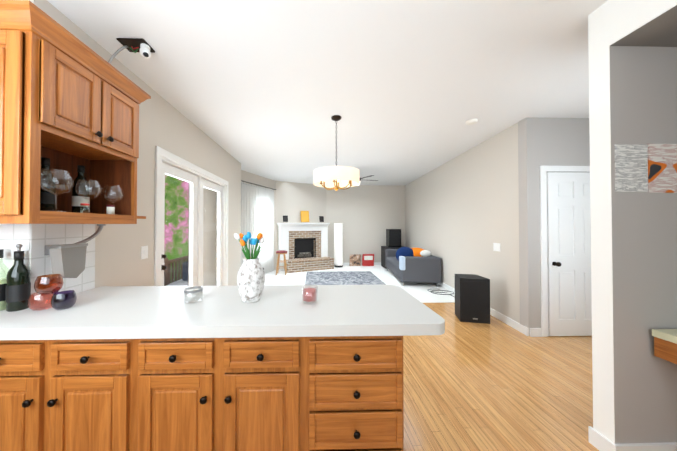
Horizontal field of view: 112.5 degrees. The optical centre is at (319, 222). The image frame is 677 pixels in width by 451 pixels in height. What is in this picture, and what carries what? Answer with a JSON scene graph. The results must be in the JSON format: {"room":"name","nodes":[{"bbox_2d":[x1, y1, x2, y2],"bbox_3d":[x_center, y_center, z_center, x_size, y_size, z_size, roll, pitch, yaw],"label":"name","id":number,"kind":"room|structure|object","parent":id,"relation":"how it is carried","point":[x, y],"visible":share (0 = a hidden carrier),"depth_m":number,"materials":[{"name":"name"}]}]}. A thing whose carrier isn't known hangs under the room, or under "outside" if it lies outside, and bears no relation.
{"room":"kitchen","nodes":[
{"label":"kitchen","id":0,"kind":"room"},
{"bbox_2d":[30,0,240,292],"bbox_3d":[-1.738,0.052,3.095,0.140,2.720,3.653,0,-1,-1],"label":"wall","id":1,"kind":"structure","parent":0,"point":[166,126],"depth_m":2.18,"materials":[{"name":"beige paint"}]},
{"bbox_2d":[30,224,94,303],"bbox_3d":[-1.627,0.243,1.455,0.004,0.465,0.373,0,-1,-1],"label":"wall tile","id":2,"kind":"structure","parent":1,"relation":"attached to","point":[42,236],"depth_m":1.42,"materials":[{"name":"white tile"}]},
{"bbox_2d":[0,8,143,163],"bbox_3d":[-1.449,-0.691,1.321,0.345,0.500,0.588,0,-1,-1],"label":"upper cabinet","id":3,"kind":"object","parent":1,"relation":"attached to","point":[69,102],"depth_m":1.13,"materials":[{"name":"brown wood"}]},
{"bbox_2d":[40,168,74,211],"bbox_3d":[-1.383,-0.164,1.187,0.132,0.220,0.132,0,-1,-1],"label":"wine glass","id":4,"kind":"object","parent":3,"relation":"in","point":[72,183],"visible":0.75,"depth_m":1.19,"materials":[{"name":"clear glass"}]},
{"bbox_2d":[72,165,89,212],"bbox_3d":[-1.519,-0.206,1.439,0.079,0.310,0.079,0,-1,-1],"label":"bottle","id":5,"kind":"object","parent":3,"relation":"in","point":[77,200],"visible":0.67,"depth_m":1.42,"materials":[{"name":"black"}]},
{"bbox_2d":[102,185,123,214],"bbox_3d":[-1.391,-0.148,1.526,0.112,0.195,0.112,0,-1,-1],"label":"wine glass","id":6,"kind":"object","parent":3,"relation":"in","point":[114,195],"visible":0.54,"depth_m":1.52,"materials":[{"name":"clear glass"}]},
{"bbox_2d":[141,246,147,258],"bbox_3d":[-1.639,0.282,2.121,0.011,0.120,0.080,0,-1,-1],"label":"switch plate","id":7,"kind":"object","parent":1,"relation":"attached to","point":[144,252],"visible":1,"depth_m":2.12,"materials":[{"name":"white plastic"}]},
{"bbox_2d":[154,146,228,285],"bbox_3d":[-1.730,0.326,3.204,0.160,2.175,1.900,0,-1,-1],"label":"door frame","id":8,"kind":"structure","parent":1,"relation":"attached to","point":[197,178],"depth_m":3.08,"materials":[{"name":"white wood"}]},
{"bbox_2d":[188,183,216,285],"bbox_3d":[-2.309,0.070,4.849,0.920,2.720,0.120,0,-1,-1],"label":"door","id":9,"kind":"structure","parent":0,"point":[189,241],"depth_m":4.78,"materials":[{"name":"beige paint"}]},
{"bbox_2d":[203,170,274,285],"bbox_3d":[-1.881,0.080,5.731,0.140,2.720,2.660,0,-1,22],"label":"wall","id":10,"kind":"structure","parent":0,"point":[249,177],"depth_m":4.68,"materials":[{"name":"beige paint"}]},
{"bbox_2d":[241,180,275,272],"bbox_3d":[-1.654,0.202,5.947,0.115,2.420,1.750,0,-1,22],"label":"window curtain","id":11,"kind":"object","parent":10,"relation":"attached to","point":[257,209],"visible":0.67,"depth_m":6.03,"materials":[{"name":"white fabric"}]},
{"bbox_2d":[275,181,325,269],"bbox_3d":[-0.544,0.096,7.332,1.816,2.720,0.140,0,-1,-25],"label":"wall","id":12,"kind":"structure","parent":0,"point":[293,200],"depth_m":7.18,"materials":[{"name":"beige paint"}]},
{"bbox_2d":[166,265,454,302],"bbox_3d":[0.494,1.474,6.465,8.000,0.066,5.010,0,-1,-1],"label":"floor carpet","id":13,"kind":"object","parent":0,"point":[420,292],"depth_m":5.37,"materials":[{"name":"white carpet"}]},
{"bbox_2d":[276,250,286,274],"bbox_3d":[-1.042,1.117,6.268,0.320,0.662,0.320,0,-1,-1],"label":"stool","id":14,"kind":"object","parent":13,"relation":"on","point":[283,252],"visible":0.9,"depth_m":6.18,"materials":[{"name":"brown wood"}]},
{"bbox_2d":[277,223,333,272],"bbox_3d":[-0.406,0.733,6.962,1.675,1.440,0.624,0,-1,-25],"label":"fireplace","id":15,"kind":"object","parent":13,"relation":"on","point":[304,246],"visible":0.96,"depth_m":6.96,"materials":[{"name":"white"}]},
{"bbox_2d":[283,216,287,221],"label":"mantel decor","id":16,"kind":"object","parent":15,"relation":"on","point":[285,218],"depth_m":6.84,"materials":[{"name":"black metal"}]},
{"bbox_2d":[300,211,308,221],"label":"mantel decor","id":17,"kind":"object","parent":15,"relation":"on","point":[304,216],"depth_m":7.15,"materials":[{"name":"gold metal"}]},
{"bbox_2d":[334,223,342,267],"bbox_3d":[0.632,0.739,7.381,0.300,1.424,0.300,0,-1,-1],"label":"floor lamp","id":18,"kind":"object","parent":13,"relation":"on","point":[338,245],"visible":1,"depth_m":7.25,"materials":[{"name":"white"}]},
{"bbox_2d":[305,271,385,284],"bbox_3d":[0.585,1.429,5.757,1.850,0.009,1.670,0,-1,-1],"label":"rug","id":19,"kind":"object","parent":13,"relation":"on","point":[344,278],"visible":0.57,"depth_m":5.72,"materials":[{"name":"fabric"}]},
{"bbox_2d":[349,254,360,265],"bbox_3d":[1.195,1.261,7.495,0.370,0.399,0.126,0,-1,-1],"label":"game box","id":20,"kind":"object","parent":13,"relation":"on","point":[355,260],"visible":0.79,"depth_m":7.47,"materials":[{"name":"beige cardboard"}]},
{"bbox_2d":[362,254,373,265],"bbox_3d":[1.630,1.255,7.507,0.380,0.412,0.124,0,-1,-1],"label":"game box","id":21,"kind":"object","parent":13,"relation":"on","point":[367,259],"visible":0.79,"depth_m":7.48,"materials":[{"name":"red cardboard"}]},
{"bbox_2d":[381,246,404,268],"bbox_3d":[2.420,1.115,7.277,0.710,0.668,0.485,0,-1,-1],"label":"subwoofer","id":22,"kind":"object","parent":13,"relation":"on","point":[383,248],"visible":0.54,"depth_m":7.25,"materials":[{"name":"black"}]},
{"bbox_2d":[386,229,400,246],"bbox_3d":[2.400,0.497,7.283,0.390,0.563,0.325,0,-1,-1],"label":"tower speaker","id":23,"kind":"object","parent":22,"relation":"on","point":[393,237],"visible":0.98,"depth_m":7.12},
{"bbox_2d":[385,247,440,286],"bbox_3d":[2.336,1.015,5.890,0.911,0.838,1.806,0,-1,5],"label":"sofa","id":24,"kind":"object","parent":13,"relation":"on","point":[408,264],"visible":1,"depth_m":5.02,"materials":[{"name":"grey fabric"}]},
{"bbox_2d":[428,289,453,296],"bbox_3d":[2.478,1.395,4.403,0.480,0.049,0.716,0,-1,-1],"label":"cable","id":25,"kind":"object","parent":13,"relation":"on","point":[441,292],"visible":0.94,"depth_m":4.54,"materials":[{"name":"black"}]},
{"bbox_2d":[47,0,607,184],"bbox_3d":[0.559,-1.332,3.700,8.000,0.060,10.600,0,-1,-1],"label":"ceiling","id":26,"kind":"structure","parent":0,"point":[405,90],"depth_m":1.96,"materials":[{"name":"white paint"}]},
{"bbox_2d":[108,38,154,63],"bbox_3d":[-1.425,-1.141,1.672,0.332,0.360,0.128,0,-1,-1],"label":"security camera","id":27,"kind":"object","parent":26,"relation":"attached to","point":[143,47],"visible":0.9,"depth_m":1.66,"materials":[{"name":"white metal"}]},
{"bbox_2d":[314,115,359,190],"bbox_3d":[0.214,-0.851,2.817,0.570,0.920,0.570,0,-1,-1],"label":"pendant chandelier","id":28,"kind":"object","parent":26,"relation":"hanging from","point":[336,177],"visible":1,"depth_m":2.63,"materials":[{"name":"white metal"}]},
{"bbox_2d":[465,118,477,124],"bbox_3d":[1.968,-1.292,2.912,0.136,0.035,0.136,0,-1,-1],"label":"smoke detector","id":29,"kind":"object","parent":26,"relation":"attached to","point":[471,121],"visible":1,"depth_m":2.88,"materials":[{"name":"white plastic"}]},
{"bbox_2d":[326,185,404,262],"bbox_3d":[1.705,0.101,7.733,2.920,2.720,0.140,0,-1,-1],"label":"wall","id":30,"kind":"structure","parent":0,"point":[367,216],"depth_m":7.66,"materials":[{"name":"beige paint"}]},
{"bbox_2d":[343,262,380,264],"bbox_3d":[1.362,1.410,7.633,2.190,0.100,0.015,0,-1,-1],"label":"baseboard","id":31,"kind":"structure","parent":30,"relation":"attached to","point":[375,263],"depth_m":7.64,"materials":[{"name":"white wood"}]},
{"bbox_2d":[405,123,519,322],"bbox_3d":[2.837,0.075,5.284,0.140,2.720,4.918,0,-1,4],"label":"wall","id":32,"kind":"structure","parent":0,"point":[462,213],"depth_m":3.82,"materials":[{"name":"beige paint"}]},
{"bbox_2d":[438,282,541,336],"bbox_3d":[2.760,1.385,5.254,0.477,0.100,4.942,0,-1,-1],"label":"baseboard","id":33,"kind":"structure","parent":32,"relation":"attached to","point":[534,332],"depth_m":3.03,"materials":[{"name":"white wood"}]},
{"bbox_2d":[493,243,499,251],"bbox_3d":[2.622,0.365,3.330,0.008,0.120,0.120,0,-1,-1],"label":"switch plate","id":34,"kind":"object","parent":32,"relation":"attached to","point":[496,246],"visible":0.96,"depth_m":3.33,"materials":[{"name":"white plastic"}]},
{"bbox_2d":[403,303,598,450],"bbox_3d":[0.618,1.422,1.167,8.000,0.060,5.590,0,-1,-1],"label":"floor","id":35,"kind":"structure","parent":0,"point":[495,384],"depth_m":1.89,"materials":[{"name":"brown wood"}]},
{"bbox_2d":[0,341,131,450],"bbox_3d":[-1.257,0.959,1.343,0.768,0.870,0.620,0,-1,-1],"label":"base cabinet","id":36,"kind":"object","parent":35,"relation":"on","point":[55,395],"depth_m":1.04,"materials":[{"name":"brown wood"}]},
{"bbox_2d":[132,337,307,450],"bbox_3d":[-0.476,0.959,1.362,0.795,0.870,0.620,0,-1,-1],"label":"base cabinet","id":37,"kind":"object","parent":35,"relation":"on","point":[168,368],"depth_m":1.06,"materials":[{"name":"brown wood"}]},
{"bbox_2d":[0,285,444,340],"bbox_3d":[-1.191,0.500,1.350,3.592,0.052,0.688,0,-1,-1],"label":"countertop","id":38,"kind":"structure","parent":37,"relation":"on","point":[102,313],"depth_m":1.13,"materials":[{"name":"white stone"}]},
{"bbox_2d":[0,249,8,310],"bbox_3d":[-1.729,0.309,1.214,0.083,0.325,0.083,0,-1,-1],"label":"bottle","id":39,"kind":"object","parent":38,"relation":"on","point":[2,293],"visible":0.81,"depth_m":1.21,"materials":[{"name":"green glass"}]},
{"bbox_2d":[5,244,30,311],"bbox_3d":[-1.632,0.294,1.226,0.083,0.355,0.083,0,-1,-1],"label":"bottle","id":40,"kind":"object","parent":38,"relation":"on","point":[18,287],"visible":0.98,"depth_m":1.21,"materials":[{"name":"dark green glass"},{"name":"black plastic"}]},
{"bbox_2d":[27,292,52,310],"bbox_3d":[-1.509,0.428,1.232,0.104,0.088,0.104,0,-1,-1],"label":"tumbler","id":41,"kind":"object","parent":38,"relation":"on","point":[33,304],"visible":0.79,"depth_m":1.20,"materials":[{"name":"pink glass"}]},
{"bbox_2d":[34,274,63,294],"bbox_3d":[-1.459,0.335,1.220,0.104,0.095,0.104,0,-1,-1],"label":"tumbler","id":42,"kind":"object","parent":41,"relation":"on","point":[48,284],"visible":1,"depth_m":1.19,"materials":[{"name":"orange glass"}]},
{"bbox_2d":[51,290,76,309],"bbox_3d":[-1.401,0.428,1.240,0.096,0.088,0.096,0,-1,-1],"label":"tumbler","id":43,"kind":"object","parent":38,"relation":"on","point":[62,300],"visible":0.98,"depth_m":1.21,"materials":[{"name":"purple glass"}]},
{"bbox_2d":[184,286,202,302],"bbox_3d":[-0.757,0.434,1.360,0.101,0.072,0.102,0,-1,-1],"label":"candle","id":44,"kind":"object","parent":38,"relation":"on","point":[195,294],"visible":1,"depth_m":1.33,"materials":[{"name":"clear glass"}]},
{"bbox_2d":[234,232,264,302],"bbox_3d":[-0.422,0.265,1.373,0.187,0.416,0.164,0,-1,-1],"label":"vase","id":45,"kind":"object","parent":38,"relation":"on","point":[251,278],"visible":1,"depth_m":1.33,"materials":[{"name":"white ceramic"}]},
{"bbox_2d":[302,284,317,302],"bbox_3d":[-0.057,0.427,1.356,0.094,0.087,0.093,0,-1,-1],"label":"candle","id":46,"kind":"object","parent":38,"relation":"on","point":[309,295],"visible":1,"depth_m":1.32,"materials":[{"name":"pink glass"}]},
{"bbox_2d":[308,337,403,450],"bbox_3d":[0.162,0.959,1.376,0.480,0.870,0.620,0,-1,-1],"label":"base cabinet","id":47,"kind":"object","parent":35,"relation":"on","point":[356,398],"depth_m":1.07,"materials":[{"name":"brown wood"}]},
{"bbox_2d":[455,274,489,323],"bbox_3d":[2.200,1.104,3.317,0.395,0.618,0.366,0,-1,-1],"label":"speaker","id":48,"kind":"object","parent":35,"relation":"on","point":[472,298],"visible":1,"depth_m":3.18},
{"bbox_2d":[518,118,589,335],"bbox_3d":[3.585,0.050,2.890,1.987,2.720,0.120,0,-1,-1],"label":"wall","id":49,"kind":"structure","parent":0,"point":[553,141],"depth_m":2.82,"materials":[{"name":"grey paint"}]},
{"bbox_2d":[539,166,591,336],"bbox_3d":[3.216,0.351,2.770,0.932,2.115,0.097,0,-1,-1],"label":"door","id":50,"kind":"structure","parent":49,"relation":"attached to","point":[565,255],"depth_m":2.79,"materials":[{"name":"white wood"}]},
{"bbox_2d":[588,0,676,443],"bbox_3d":[1.760,-0.031,-0.077,0.002,2.620,3.020,0,-1,-1],"label":"wall","id":51,"kind":"structure","parent":0,"point":[610,22],"depth_m":1.37,"materials":[{"name":"white paint"}]},
{"bbox_2d":[610,46,676,443],"bbox_3d":[3.170,0.035,1.416,2.886,2.720,0.100,0,-1,-1],"label":"wall","id":52,"kind":"structure","parent":0,"point":[643,94],"depth_m":1.33,"materials":[{"name":"grey paint"}]},
{"bbox_2d":[609,440,676,450],"bbox_3d":[3.114,1.344,1.343,2.801,0.100,0.015,0,-1,-1],"label":"baseboard","id":53,"kind":"structure","parent":52,"relation":"attached to","point":[669,446],"depth_m":1.31,"materials":[{"name":"white wood"}]},
{"bbox_2d":[614,144,676,192],"bbox_3d":[1.982,-0.321,1.338,0.465,0.290,0.006,0,-1,-1],"label":"painting","id":54,"kind":"object","parent":52,"relation":"attached to","point":[650,168],"visible":1,"depth_m":1.33},
{"bbox_2d":[652,329,676,363],"bbox_3d":[2.680,0.692,0.952,1.486,0.155,0.750,0,-1,-1],"label":"desk","id":55,"kind":"object","parent":52,"relation":"attached to","point":[665,344],"visible":1,"depth_m":1.27,"materials":[{"name":"beige wood"}]},
{"bbox_2d":[610,5,676,46],"bbox_3d":[3.206,-1.066,-0.083,2.884,0.002,2.918,0,-1,-1],"label":"ceiling","id":56,"kind":"structure","parent":0,"point":[660,30],"depth_m":1.26,"materials":[{"name":"grey paint"}]},
{"bbox_3d":[-2.526,0.034,1.310,1.520,2.720,0.120,0,-1,-1],"label":"wall","id":57,"kind":"structure","parent":0,"visible":0},
{"bbox_2d":[0,224,30,277],"bbox_3d":[-2.305,0.240,1.251,1.360,0.465,0.004,0,-1,-1],"label":"wall tile","id":58,"kind":"structure","parent":57,"relation":"attached to","point":[12,236],"depth_m":1.26,"materials":[{"name":"white tile"}]},
{"bbox_2d":[0,136,35,223],"bbox_3d":[-1.915,-0.468,1.120,0.584,0.950,0.294,0,-1,-1],"label":"upper cabinet","id":59,"kind":"object","parent":57,"relation":"attached to","point":[17,161],"depth_m":0.99,"materials":[{"name":"brown wood"}]},
{"bbox_2d":[40,157,55,210],"bbox_3d":[-1.504,-0.203,1.239,0.079,0.300,0.079,0,-1,-1],"label":"bottle","id":60,"kind":"object","parent":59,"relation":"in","point":[47,201],"visible":0.56,"depth_m":1.23,"materials":[{"name":"black"}]},
{"bbox_2d":[44,224,105,277],"bbox_3d":[-1.546,0.174,1.423,0.156,0.331,0.287,0,-1,-1],"label":"gadget","id":61,"kind":"object","parent":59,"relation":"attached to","point":[68,260],"visible":1,"depth_m":1.34,"materials":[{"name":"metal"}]},
{"bbox_2d":[80,203,89,212],"bbox_3d":[-1.346,-0.080,1.297,0.037,0.055,0.037,0,-1,-16],"label":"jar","id":62,"kind":"object","parent":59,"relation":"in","point":[82,204],"depth_m":1.29,"materials":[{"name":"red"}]},
{"bbox_2d":[75,179,102,213],"bbox_3d":[-1.408,-0.154,1.381,0.120,0.205,0.120,0,-1,-1],"label":"wine glass","id":63,"kind":"object","parent":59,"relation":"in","point":[77,185],"visible":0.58,"depth_m":1.38,"materials":[{"name":"clear glass"}]},
{"bbox_2d":[106,205,114,213],"bbox_3d":[-1.360,-0.082,1.471,0.041,0.062,0.041,0,-1,-16],"label":"jar","id":64,"kind":"object","parent":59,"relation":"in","point":[110,209],"depth_m":1.46,"materials":[{"name":"white wax"}]},
{"label":"outside","id":65,"kind":"structure","parent":0,"visible":0},
{"bbox_2d":[164,174,188,281],"bbox_3d":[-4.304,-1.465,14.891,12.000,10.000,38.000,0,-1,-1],"label":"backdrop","id":66,"kind":"structure","parent":65,"point":[172,234],"depth_m":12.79,"materials":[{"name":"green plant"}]},
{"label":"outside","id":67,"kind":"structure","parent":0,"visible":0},
{"bbox_2d":[164,255,187,285],"bbox_3d":[-2.791,1.385,6.194,1.820,1.120,9.400,0,-1,-1],"label":"deck","id":68,"kind":"object","parent":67,"point":[168,272],"depth_m":5.39,"materials":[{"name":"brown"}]}
]}

